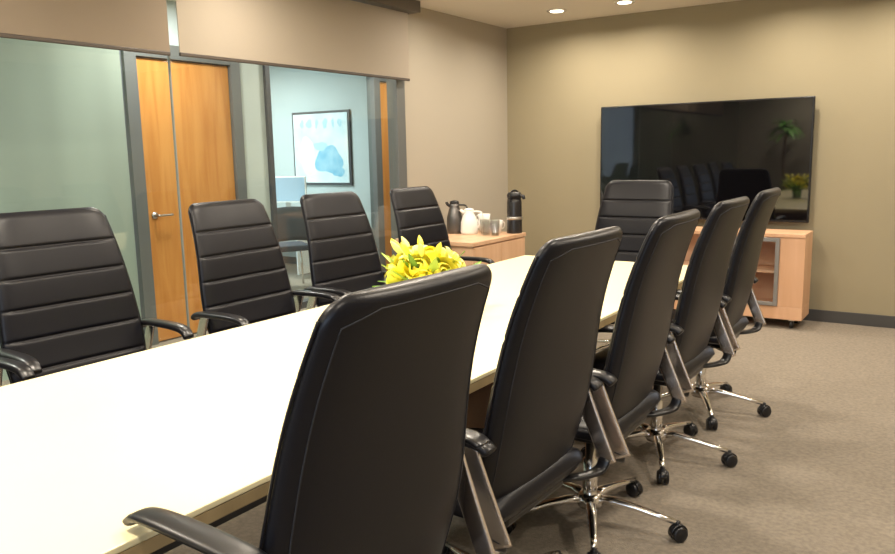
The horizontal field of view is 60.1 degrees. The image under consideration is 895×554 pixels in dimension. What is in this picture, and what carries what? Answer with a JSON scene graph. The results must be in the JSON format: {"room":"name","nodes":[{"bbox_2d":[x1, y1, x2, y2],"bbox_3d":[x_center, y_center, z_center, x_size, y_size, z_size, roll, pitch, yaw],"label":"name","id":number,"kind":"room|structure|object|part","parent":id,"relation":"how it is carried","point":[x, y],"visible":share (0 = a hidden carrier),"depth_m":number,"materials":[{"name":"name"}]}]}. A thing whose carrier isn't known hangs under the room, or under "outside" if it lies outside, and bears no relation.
{"room":"office","nodes":[
{"label":"office","id":0,"kind":"room"},
{"bbox_2d":[166,0,178,45],"bbox_3d":[-2.728,-1.770,5.001,0.100,0.327,10.930,5,11,33],"label":"wall","id":1,"kind":"structure","parent":0,"point":[171,5],"depth_m":5.87,"materials":[{"name":"grey paint"}]},
{"bbox_2d":[119,50,158,344],"bbox_3d":[-2.306,-0.593,5.754,0.100,2.250,0.100,5,11,33],"label":"door frame","id":2,"kind":"structure","parent":1,"relation":"attached to","point":[128,65],"depth_m":5.71,"materials":[{"name":"grey"}]},
{"bbox_2d":[136,57,235,340],"bbox_3d":[-2.038,-0.613,6.161,0.045,2.130,0.862,5,11,33],"label":"door","id":3,"kind":"structure","parent":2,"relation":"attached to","point":[201,102],"depth_m":6.04,"materials":[{"name":"brown wood"}]},
{"bbox_2d":[154,213,173,216],"bbox_3d":[-2.161,-0.471,5.891,0.070,0.017,0.130,5,11,33],"label":"lever","id":4,"kind":"object","parent":3,"relation":"attached to","point":[172,214],"visible":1,"depth_m":5.85,"materials":[{"name":"silver metal"}]},
{"bbox_2d":[136,45,229,65],"bbox_3d":[-2.058,-1.721,5.983,0.100,0.105,0.870,5,11,33],"label":"header","id":5,"kind":"object","parent":1,"relation":"attached to","point":[174,50],"visible":0.26,"depth_m":5.91,"materials":[{"name":"grey metal"}]},
{"bbox_2d":[227,62,247,199],"bbox_3d":[-1.767,-0.731,6.549,0.100,2.250,0.100,5,11,33],"label":"door frame","id":6,"kind":"structure","parent":1,"relation":"attached to","point":[234,82],"depth_m":6.43,"materials":[{"name":"grey metal"}]},
{"bbox_2d":[366,77,385,278],"bbox_3d":[-0.740,-0.993,8.066,0.100,2.250,0.100,5,11,33],"label":"door frame","id":7,"kind":"structure","parent":1,"relation":"attached to","point":[372,83],"depth_m":8.00,"materials":[{"name":"grey"}]},
{"bbox_2d":[380,82,391,270],"bbox_3d":[-0.469,-1.013,8.476,0.045,2.130,0.872,5,11,33],"label":"slab","id":8,"kind":"object","parent":1,"relation":"attached to","point":[383,86],"visible":0.13,"depth_m":8.15,"materials":[{"name":"brown wood"}]},
{"bbox_2d":[239,63,270,220],"bbox_3d":[-1.673,-0.759,6.715,0.070,2.250,0.275,5,11,33],"label":"wall panel","id":9,"kind":"object","parent":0,"point":[251,75],"visible":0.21,"depth_m":6.63,"materials":[{"name":"grey paint"}]},
{"bbox_2d":[269,66,370,256],"bbox_3d":[-1.858,-1.441,9.978,3.910,2.577,0.100,5,11,33],"label":"wall","id":10,"kind":"structure","parent":0,"point":[292,90],"depth_m":9.63,"materials":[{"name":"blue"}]},
{"bbox_2d":[283,256,296,263],"bbox_3d":[-1.869,-0.206,10.130,3.900,0.090,0.012,5,11,33],"label":"baseboard","id":11,"kind":"structure","parent":10,"relation":"attached to","point":[292,260],"depth_m":10.27,"materials":[{"name":"grey rubber"}]},
{"bbox_2d":[292,109,352,184],"bbox_3d":[-1.573,-1.607,9.670,0.960,0.910,0.040,5,11,33],"label":"framed picture","id":12,"kind":"object","parent":10,"relation":"attached to","point":[322,140],"visible":0.96,"depth_m":9.62,"materials":[{"name":"grey paper"}]},
{"bbox_2d":[2,263,894,553],"bbox_3d":[-1.376,0.776,4.513,11.250,0.100,11.150,5,11,33],"label":"floor","id":13,"kind":"structure","parent":0,"point":[815,475],"depth_m":3.42,"materials":[{"name":"carpet"}]},
{"bbox_2d":[0,357,35,380],"bbox_3d":[-1.766,0.447,2.530,0.658,1.190,0.698,4,10,28],"label":"chair","id":14,"kind":"object","parent":13,"relation":"on","point":[24,371],"visible":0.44,"depth_m":2.70,"materials":[{"name":"black plastic"}]},
{"bbox_2d":[0,37,141,380],"bbox_3d":[-2.874,-0.446,4.902,0.015,2.250,1.950,5,11,33],"label":"pane","id":15,"kind":"object","parent":13,"relation":"on","point":[63,141],"visible":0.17,"depth_m":5.24,"materials":[{"name":"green glass"}]},
{"bbox_2d":[0,207,193,386],"bbox_3d":[-1.403,0.342,3.099,0.658,1.204,0.698,5,11,33],"label":"chair","id":16,"kind":"object","parent":13,"relation":"on","point":[68,301],"visible":0.51,"depth_m":3.14,"materials":[{"name":"black leather"}]},
{"bbox_2d":[188,199,339,337],"bbox_3d":[-0.860,0.227,3.795,0.658,1.190,0.698,4,10,29],"label":"chair","id":17,"kind":"object","parent":13,"relation":"on","point":[243,275],"visible":0.52,"depth_m":3.81,"materials":[{"name":"black leather"}]},
{"bbox_3d":[-1.019,-0.012,3.856,0.258,0.730,0.572,5,11,32],"label":"backrest","id":18,"kind":"part","parent":17,"relation":"part of","materials":[{"name":"black leather"}]},
{"bbox_2d":[262,65,278,241],"bbox_3d":[-1.570,-0.781,6.840,0.100,2.250,0.050,5,11,33],"label":"stile","id":19,"kind":"object","parent":13,"relation":"on","point":[266,72],"visible":0.21,"depth_m":6.75,"materials":[{"name":"grey metal"}]},
{"bbox_2d":[277,206,307,282],"bbox_3d":[-1.723,-0.315,8.248,0.506,0.895,0.530,-6,10,-26],"label":"chair","id":20,"kind":"object","parent":13,"relation":"on","point":[291,226],"visible":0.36,"depth_m":8.00,"materials":[{"name":"grey fabric"}]},
{"bbox_3d":[-1.630,-0.547,8.011,0.478,0.367,0.089,-6,10,-26],"label":"backrest","id":21,"kind":"part","parent":20,"relation":"part of","materials":[{"name":"grey fabric"}]},
{"bbox_3d":[-1.734,-0.322,8.269,0.480,0.060,0.460,-6,10,-26],"label":"seat","id":22,"kind":"part","parent":20,"relation":"part of","materials":[{"name":"grey fabric"}]},
{"bbox_3d":[-1.617,-0.144,8.596,0.023,0.442,0.060,0,9,10],"label":"leg","id":23,"kind":"part","parent":20,"relation":"part of","materials":[{"name":"silver metal"}]},
{"bbox_2d":[296,240,309,274],"bbox_3d":[-2.060,-0.430,9.496,1.250,0.740,0.700,5,11,33],"label":"office desk","id":24,"kind":"object","parent":13,"relation":"on","point":[305,255],"visible":0.02,"depth_m":9.00,"materials":[{"name":"white"}]},
{"bbox_2d":[275,176,306,206],"bbox_3d":[-1.910,-0.987,9.249,0.480,0.429,0.160,0,9,9],"label":"computer monitor","id":25,"kind":"object","parent":24,"relation":"on","point":[289,189],"visible":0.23,"depth_m":9.20,"materials":[{"name":"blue plastic"}]},
{"bbox_2d":[122,264,495,553],"bbox_3d":[-0.260,0.566,1.594,0.657,1.190,0.700,5,11,32],"label":"chair","id":26,"kind":"object","parent":13,"relation":"on","point":[370,458],"visible":1,"depth_m":1.33,"materials":[{"name":"black leather"}]},
{"bbox_3d":[-0.116,0.353,1.454,0.258,0.730,0.572,5,11,35],"label":"backrest","id":27,"kind":"part","parent":26,"relation":"part of","materials":[{"name":"black leather"}]},
{"bbox_2d":[301,298,316,308],"bbox_3d":[-1.143,0.197,7.611,0.100,0.060,1.410,5,11,33],"label":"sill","id":28,"kind":"structure","parent":13,"relation":"on","point":[305,301],"depth_m":7.25,"materials":[{"name":"grey"}]},
{"bbox_2d":[300,191,386,309],"bbox_3d":[-0.449,0.122,4.403,0.658,1.190,0.698,5,11,32],"label":"chair","id":29,"kind":"object","parent":13,"relation":"on","point":[344,258],"visible":0.41,"depth_m":4.41,"materials":[{"name":"black leather"}]},
{"bbox_2d":[0,255,687,553],"bbox_3d":[-0.432,0.631,2.629,1.175,0.742,5.150,5,11,33],"label":"conference table","id":30,"kind":"object","parent":13,"relation":"on","point":[192,428],"visible":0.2,"depth_m":1.93,"materials":[{"name":"laminate"}]},
{"bbox_2d":[372,235,481,286],"bbox_3d":[-0.081,0.001,3.175,0.450,0.316,0.472,5,11,33],"label":"flower arrangement","id":31,"kind":"object","parent":30,"relation":"on","point":[410,262],"visible":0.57,"depth_m":3.09,"materials":[{"name":"yellow plant"}]},
{"bbox_2d":[389,186,494,263],"bbox_3d":[0.000,0.015,5.030,0.658,1.186,0.698,4,10,29],"label":"chair","id":32,"kind":"object","parent":13,"relation":"on","point":[417,211],"visible":0.23,"depth_m":5.07,"materials":[{"name":"black leather"}]},
{"bbox_3d":[-0.159,-0.224,5.091,0.258,0.728,0.572,5,11,32],"label":"backrest","id":33,"kind":"part","parent":32,"relation":"part of","materials":[{"name":"black leather"}]},
{"bbox_2d":[395,230,525,265],"bbox_3d":[0.124,0.038,6.255,0.720,0.750,0.820,5,11,33],"label":"credenza","id":34,"kind":"object","parent":13,"relation":"on","point":[502,246],"visible":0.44,"depth_m":5.98,"materials":[{"name":"brown wood"}]},
{"bbox_2d":[445,200,467,233],"bbox_3d":[0.070,-0.498,6.386,0.165,0.270,0.137,-8,11,-35],"label":"thermal carafe","id":35,"kind":"object","parent":34,"relation":"on","point":[454,217],"visible":0.81,"depth_m":6.33,"materials":[{"name":"grey metal"}]},
{"bbox_3d":[0.057,-0.615,6.359,0.079,0.030,0.079,-1,9,-1],"label":"lid","id":36,"kind":"part","parent":35,"relation":"part of","materials":[{"name":"black plastic"}]},
{"bbox_2d":[459,208,483,234],"bbox_3d":[0.187,-0.459,6.313,0.170,0.210,0.141,-8,11,-35],"label":"pitcher","id":37,"kind":"object","parent":34,"relation":"on","point":[469,225],"visible":0.98,"depth_m":6.26,"materials":[{"name":"white ceramic"}]},
{"bbox_3d":[0.252,-0.469,6.305,0.085,0.146,0.013,-1,9,-1],"label":"handle","id":38,"kind":"part","parent":37,"relation":"part of","materials":[{"name":"white ceramic"}]},
{"bbox_2d":[476,213,489,221],"bbox_3d":[0.293,-0.473,6.425,0.127,0.100,0.105,0,9,7],"label":"coffee cup","id":39,"kind":"object","parent":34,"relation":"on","point":[486,215],"visible":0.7,"depth_m":6.38,"materials":[{"name":"white ceramic"}]},
{"bbox_2d":[478,213,489,219],"bbox_3d":[0.304,-0.473,6.423,0.105,0.100,0.105,7,12,41],"label":"bowl","id":40,"kind":"object","parent":39,"relation":"on","point":[486,216],"depth_m":6.38,"materials":[{"name":"white ceramic"}]},
{"bbox_2d":[478,220,490,231],"bbox_3d":[0.311,-0.423,6.423,0.105,0.100,0.127,-8,12,-38],"label":"coffee cup","id":41,"kind":"object","parent":34,"relation":"on","point":[484,223],"visible":0.65,"depth_m":6.39,"materials":[{"name":"white ceramic"}]},
{"bbox_3d":[0.307,0.060,5.902,0.016,0.610,0.389,5,11,33],"label":"door","id":42,"kind":"part","parent":34,"relation":"part of","materials":[{"name":"brown wood"}]},
{"bbox_2d":[490,220,504,232],"bbox_3d":[0.408,-0.417,6.375,0.105,0.100,0.127,2,10,20],"label":"coffee cup","id":43,"kind":"object","parent":34,"relation":"on","point":[495,224],"visible":0.95,"depth_m":6.33,"materials":[{"name":"white ceramic"}]},
{"bbox_3d":[0.525,0.005,6.224,0.016,0.610,0.389,5,11,33],"label":"door","id":44,"kind":"part","parent":34,"relation":"part of","materials":[{"name":"brown wood"}]},
{"bbox_2d":[507,190,525,233],"bbox_3d":[0.547,-0.532,6.278,0.129,0.352,0.147,-4,10,-19],"label":"dispenser","id":45,"kind":"object","parent":34,"relation":"on","point":[514,203],"visible":1,"depth_m":6.24,"materials":[{"name":"black"}]},
{"bbox_3d":[0.541,-0.666,6.266,0.120,0.050,0.120,5,11,33],"label":"lid","id":46,"kind":"part","parent":45,"relation":"part of","materials":[{"name":"black plastic"}]},
{"bbox_2d":[443,226,622,553],"bbox_3d":[0.149,0.449,2.280,0.658,1.190,0.698,5,11,32],"label":"chair","id":47,"kind":"object","parent":13,"relation":"on","point":[540,395],"visible":0.78,"depth_m":2.04,"materials":[{"name":"black leather"}]},
{"bbox_3d":[0.064,0.921,2.528,0.043,0.061,0.297,-5,10,-25],"label":"leg","id":48,"kind":"part","parent":47,"relation":"part of","materials":[{"name":"silver metal"}]},
{"bbox_3d":[0.096,0.585,2.344,0.460,0.090,0.545,5,11,35],"label":"seat","id":49,"kind":"part","parent":47,"relation":"part of","materials":[{"name":"black leather"}]},
{"bbox_3d":[0.258,0.923,2.491,0.297,0.061,0.043,-10,12,-42],"label":"leg","id":50,"kind":"part","parent":47,"relation":"part of","materials":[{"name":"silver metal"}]},
{"bbox_3d":[0.294,0.235,2.139,0.258,0.730,0.572,5,11,35],"label":"backrest","id":51,"kind":"part","parent":47,"relation":"part of","materials":[{"name":"black leather"}]},
{"bbox_2d":[506,209,699,553],"bbox_3d":[0.554,0.352,2.833,0.658,1.190,0.698,4,10,29],"label":"chair","id":52,"kind":"object","parent":13,"relation":"on","point":[637,350],"visible":0.76,"depth_m":2.63,"materials":[{"name":"black leather"}]},
{"bbox_3d":[0.374,0.855,2.900,0.297,0.061,0.043,-3,9,-10],"label":"leg","id":53,"kind":"part","parent":52,"relation":"part of","materials":[{"name":"silver metal"}]},
{"bbox_3d":[0.460,0.826,3.075,0.043,0.061,0.297,-6,10,-28],"label":"leg","id":54,"kind":"part","parent":52,"relation":"part of","materials":[{"name":"silver metal"}]},
{"bbox_3d":[0.517,0.874,2.765,0.043,0.061,0.297,0,9,8],"label":"leg","id":55,"kind":"part","parent":52,"relation":"part of","materials":[{"name":"silver metal"}]},
{"bbox_3d":[0.655,0.826,3.049,0.043,0.061,0.297,7,12,43],"label":"leg","id":56,"kind":"part","parent":52,"relation":"part of","materials":[{"name":"silver metal"}]},
{"bbox_3d":[0.499,0.489,2.894,0.460,0.090,0.545,5,11,32],"label":"seat","id":57,"kind":"part","parent":52,"relation":"part of","materials":[{"name":"black leather"}]},
{"bbox_3d":[0.691,0.856,2.857,0.297,0.061,0.043,3,10,26],"label":"leg","id":58,"kind":"part","parent":52,"relation":"part of","materials":[{"name":"silver metal"}]},
{"bbox_2d":[634,480,642,491],"bbox_3d":[0.765,0.848,3.167,0.027,0.034,0.068,-8,11,-37],"label":"hood","id":59,"kind":"object","parent":52,"relation":"attached to","point":[638,487],"depth_m":3.14,"materials":[{"name":"black plastic"}]},
{"bbox_3d":[0.704,0.138,2.699,0.258,0.730,0.572,5,11,32],"label":"backrest","id":60,"kind":"part","parent":52,"relation":"part of","materials":[{"name":"black leather"}]},
{"bbox_2d":[668,522,687,534],"bbox_3d":[0.833,0.906,2.796,0.068,0.034,0.027,-4,9,-16],"label":"hood","id":61,"kind":"object","parent":52,"relation":"attached to","point":[676,528],"depth_m":2.78,"materials":[{"name":"black plastic"}]},
{"bbox_2d":[595,180,673,351],"bbox_3d":[1.179,-0.037,5.186,0.698,1.194,0.658,4,11,30],"label":"chair","id":62,"kind":"object","parent":13,"relation":"on","point":[633,206],"visible":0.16,"depth_m":5.28,"materials":[{"name":"black leather"}]},
{"bbox_3d":[1.022,0.481,5.166,0.297,0.061,0.043,-6,10,-27],"label":"leg","id":63,"kind":"part","parent":62,"relation":"part of","materials":[{"name":"silver metal"}]},
{"bbox_3d":[1.052,0.449,5.358,0.297,0.061,0.043,8,13,44],"label":"leg","id":64,"kind":"part","parent":62,"relation":"part of","materials":[{"name":"silver metal"}]},
{"bbox_3d":[1.276,-0.291,5.300,0.572,0.732,0.258,5,11,33],"label":"backrest","id":65,"kind":"part","parent":62,"relation":"part of","materials":[{"name":"black leather"}]},
{"bbox_2d":[581,196,749,483],"bbox_3d":[0.980,0.239,3.488,0.658,1.190,0.698,4,11,31],"label":"chair","id":66,"kind":"object","parent":13,"relation":"on","point":[697,314],"visible":0.75,"depth_m":3.28,"materials":[{"name":"black leather"}]},
{"bbox_3d":[0.799,0.741,3.562,0.297,0.061,0.043,-2,9,-8],"label":"leg","id":67,"kind":"part","parent":66,"relation":"part of","materials":[{"name":"silver metal"}]},
{"bbox_3d":[0.891,0.712,3.734,0.043,0.061,0.297,-6,10,-26],"label":"leg","id":68,"kind":"part","parent":66,"relation":"part of","materials":[{"name":"silver metal"}]},
{"bbox_3d":[0.925,0.376,3.551,0.460,0.090,0.545,5,11,34],"label":"seat","id":69,"kind":"part","parent":66,"relation":"part of","materials":[{"name":"black leather"}]},
{"bbox_3d":[0.937,0.761,3.422,0.043,0.061,0.297,0,9,10],"label":"leg","id":70,"kind":"part","parent":66,"relation":"part of","materials":[{"name":"silver metal"}]},
{"bbox_2d":[659,468,666,479],"bbox_3d":[0.911,0.828,3.276,0.027,0.034,0.068,0,9,8],"label":"hood","id":71,"kind":"object","parent":66,"relation":"attached to","point":[662,471],"depth_m":3.25,"materials":[{"name":"black plastic"}]},
{"bbox_3d":[1.086,0.713,3.700,0.297,0.061,0.043,-10,13,-43],"label":"leg","id":72,"kind":"part","parent":66,"relation":"part of","materials":[{"name":"silver metal"}]},
{"bbox_2d":[691,423,697,431],"bbox_3d":[1.199,0.736,3.815,0.027,0.034,0.068,-8,11,-35],"label":"hood","id":73,"kind":"object","parent":66,"relation":"attached to","point":[694,428],"depth_m":3.79,"materials":[{"name":"black plastic"}]},
{"bbox_3d":[1.114,0.744,3.507,0.297,0.061,0.043,4,10,28],"label":"leg","id":74,"kind":"part","parent":66,"relation":"part of","materials":[{"name":"silver metal"}]},
{"bbox_3d":[1.126,0.026,3.349,0.258,0.730,0.572,5,11,34],"label":"backrest","id":75,"kind":"part","parent":66,"relation":"part of","materials":[{"name":"black leather"}]},
{"bbox_2d":[721,451,736,460],"bbox_3d":[1.254,0.795,3.442,0.068,0.034,0.027,-3,9,-14],"label":"hood","id":76,"kind":"object","parent":66,"relation":"attached to","point":[727,456],"depth_m":3.43,"materials":[{"name":"black plastic"}]},
{"bbox_2d":[652,187,780,429],"bbox_3d":[1.388,0.131,4.109,0.658,1.194,0.698,4,10,29],"label":"chair","id":77,"kind":"object","parent":13,"relation":"on","point":[738,291],"visible":0.66,"depth_m":3.88,"materials":[{"name":"black leather"}]},
{"bbox_3d":[1.208,0.635,4.176,0.297,0.061,0.043,-3,9,-10],"label":"leg","id":78,"kind":"part","parent":77,"relation":"part of","materials":[{"name":"silver metal"}]},
{"bbox_3d":[1.351,0.654,4.041,0.043,0.061,0.297,0,9,8],"label":"leg","id":79,"kind":"part","parent":77,"relation":"part of","materials":[{"name":"silver metal"}]},
{"bbox_3d":[1.333,0.268,4.170,0.460,0.090,0.545,5,11,32],"label":"seat","id":80,"kind":"part","parent":77,"relation":"part of","materials":[{"name":"black leather"}]},
{"bbox_2d":[708,417,715,425],"bbox_3d":[1.331,0.721,3.894,0.027,0.035,0.068,0,9,6],"label":"hood","id":81,"kind":"object","parent":77,"relation":"attached to","point":[711,420],"depth_m":3.87,"materials":[{"name":"black plastic"}]},
{"bbox_3d":[1.489,0.606,4.325,0.043,0.061,0.297,7,12,43],"label":"leg","id":82,"kind":"part","parent":77,"relation":"part of","materials":[{"name":"silver metal"}]},
{"bbox_3d":[1.525,0.635,4.133,0.297,0.061,0.043,3,10,26],"label":"leg","id":83,"kind":"part","parent":77,"relation":"part of","materials":[{"name":"silver metal"}]},
{"bbox_3d":[1.538,-0.085,3.975,0.258,0.732,0.572,5,11,32],"label":"backrest","id":84,"kind":"part","parent":77,"relation":"part of","materials":[{"name":"black leather"}]},
{"bbox_2d":[757,404,769,411],"bbox_3d":[1.667,0.686,4.072,0.068,0.035,0.027,-4,9,-16],"label":"hood","id":85,"kind":"object","parent":77,"relation":"attached to","point":[763,407],"depth_m":4.05,"materials":[{"name":"black plastic"}]},
{"bbox_2d":[674,226,812,327],"bbox_3d":[2.231,-0.024,6.396,1.360,0.745,0.343,5,11,33],"label":"media cabinet","id":86,"kind":"object","parent":13,"relation":"on","point":[783,273],"visible":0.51,"depth_m":5.99,"materials":[{"name":"brown wood"}]},
{"bbox_2d":[683,260,773,272],"bbox_3d":[2.237,-0.092,6.396,1.000,0.020,0.275,5,11,33],"label":"shelf","id":87,"kind":"object","parent":86,"relation":"attached to","point":[763,266],"depth_m":6.25,"materials":[{"name":"beige wood"}]},
{"bbox_3d":[2.415,0.198,6.111,0.290,0.030,0.018,5,11,33],"label":"glass door rail","id":88,"kind":"part","parent":86,"relation":"part of","materials":[{"name":"grey"}]},
{"bbox_3d":[2.405,-0.296,6.032,0.290,0.030,0.018,5,11,33],"label":"glass door rail","id":89,"kind":"part","parent":86,"relation":"part of","materials":[{"name":"grey"}]},
{"bbox_3d":[2.543,-0.038,5.984,0.030,0.530,0.018,5,11,33],"label":"glass door rail","id":90,"kind":"part","parent":86,"relation":"part of","materials":[{"name":"grey"}]},
{"bbox_3d":[-2.482,0.926,3.281,0.050,0.035,7.560,5,11,33],"label":"floor","id":91,"kind":"structure","parent":13,"relation":"on","visible":0},
{"bbox_2d":[167,56,190,339],"bbox_3d":[-1.562,-0.585,4.476,0.014,2.547,0.008,5,11,33],"label":"joint","id":92,"kind":"object","parent":91,"relation":"on","point":[168,57],"visible":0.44,"depth_m":4.49,"materials":[{"name":"grey metal"}]},
{"bbox_2d":[168,0,737,27],"bbox_3d":[-1.428,-1.867,4.092,11.250,0.100,11.150,5,11,33],"label":"ceiling","id":93,"kind":"structure","parent":0,"point":[501,13],"depth_m":6.45,"materials":[{"name":"beige paint"}]},
{"bbox_2d":[352,0,420,13],"bbox_3d":[-2.413,-1.564,2.908,0.140,0.087,7.730,5,11,33],"label":"shade headbox","id":94,"kind":"object","parent":93,"relation":"attached to","point":[406,6],"visible":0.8,"depth_m":5.84,"materials":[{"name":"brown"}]},
{"bbox_2d":[0,0,170,55],"bbox_3d":[-2.079,-1.345,3.454,0.018,0.520,1.935,5,11,33],"label":"roller shade","id":95,"kind":"object","parent":94,"relation":"hanging from","point":[141,26],"visible":1,"depth_m":3.90,"materials":[{"name":"brown fabric"}]},
{"bbox_2d":[176,0,409,80],"bbox_3d":[-0.906,-1.647,5.185,0.018,0.515,2.160,5,11,33],"label":"roller shade","id":96,"kind":"object","parent":94,"relation":"hanging from","point":[349,37],"visible":1,"depth_m":5.10,"materials":[{"name":"brown fabric"}]},
{"bbox_2d":[547,9,566,12],"bbox_3d":[0.925,-2.249,6.550,0.170,0.009,0.170,5,11,33],"label":"recessed light","id":97,"kind":"object","parent":93,"relation":"in","point":[550,10],"visible":1,"depth_m":6.53,"materials":[{"name":"white glass"}]},
{"bbox_2d":[614,0,634,4],"bbox_3d":[1.423,-2.207,6.219,0.170,0.009,0.170,5,11,33],"label":"recessed light","id":98,"kind":"object","parent":93,"relation":"in","point":[620,2],"visible":1,"depth_m":6.20,"materials":[{"name":"white glass"}]},
{"bbox_2d":[405,7,507,231],"bbox_3d":[0.076,-1.004,6.992,0.120,2.577,1.690,5,11,33],"label":"wall","id":99,"kind":"structure","parent":0,"point":[456,90],"depth_m":6.84,"materials":[{"name":"beige paint"}]},
{"bbox_2d":[386,79,406,255],"bbox_3d":[-0.398,-0.874,6.238,0.100,2.577,0.110,5,11,33],"label":"door frame","id":100,"kind":"structure","parent":99,"relation":"attached to","point":[395,88],"depth_m":6.16,"materials":[{"name":"grey"}]},
{"bbox_2d":[507,0,894,315],"bbox_3d":[3.011,-0.923,6.122,5.970,2.577,0.120,5,11,33],"label":"wall","id":101,"kind":"structure","parent":0,"point":[841,53],"depth_m":6.30,"materials":[{"name":"beige paint"}]},
{"bbox_2d":[600,96,815,222],"bbox_3d":[2.141,-0.982,6.571,1.760,0.985,0.093,5,11,33],"label":"television","id":102,"kind":"object","parent":101,"relation":"attached to","point":[711,153],"visible":0.7,"depth_m":6.43,"materials":[{"name":"black glass"}]},
{"bbox_2d":[803,309,894,327],"bbox_3d":[2.999,0.311,6.263,5.730,0.095,0.012,5,11,33],"label":"baseboard","id":103,"kind":"structure","parent":101,"relation":"attached to","point":[873,320],"depth_m":6.12,"materials":[{"name":"grey rubber"}]}
]}

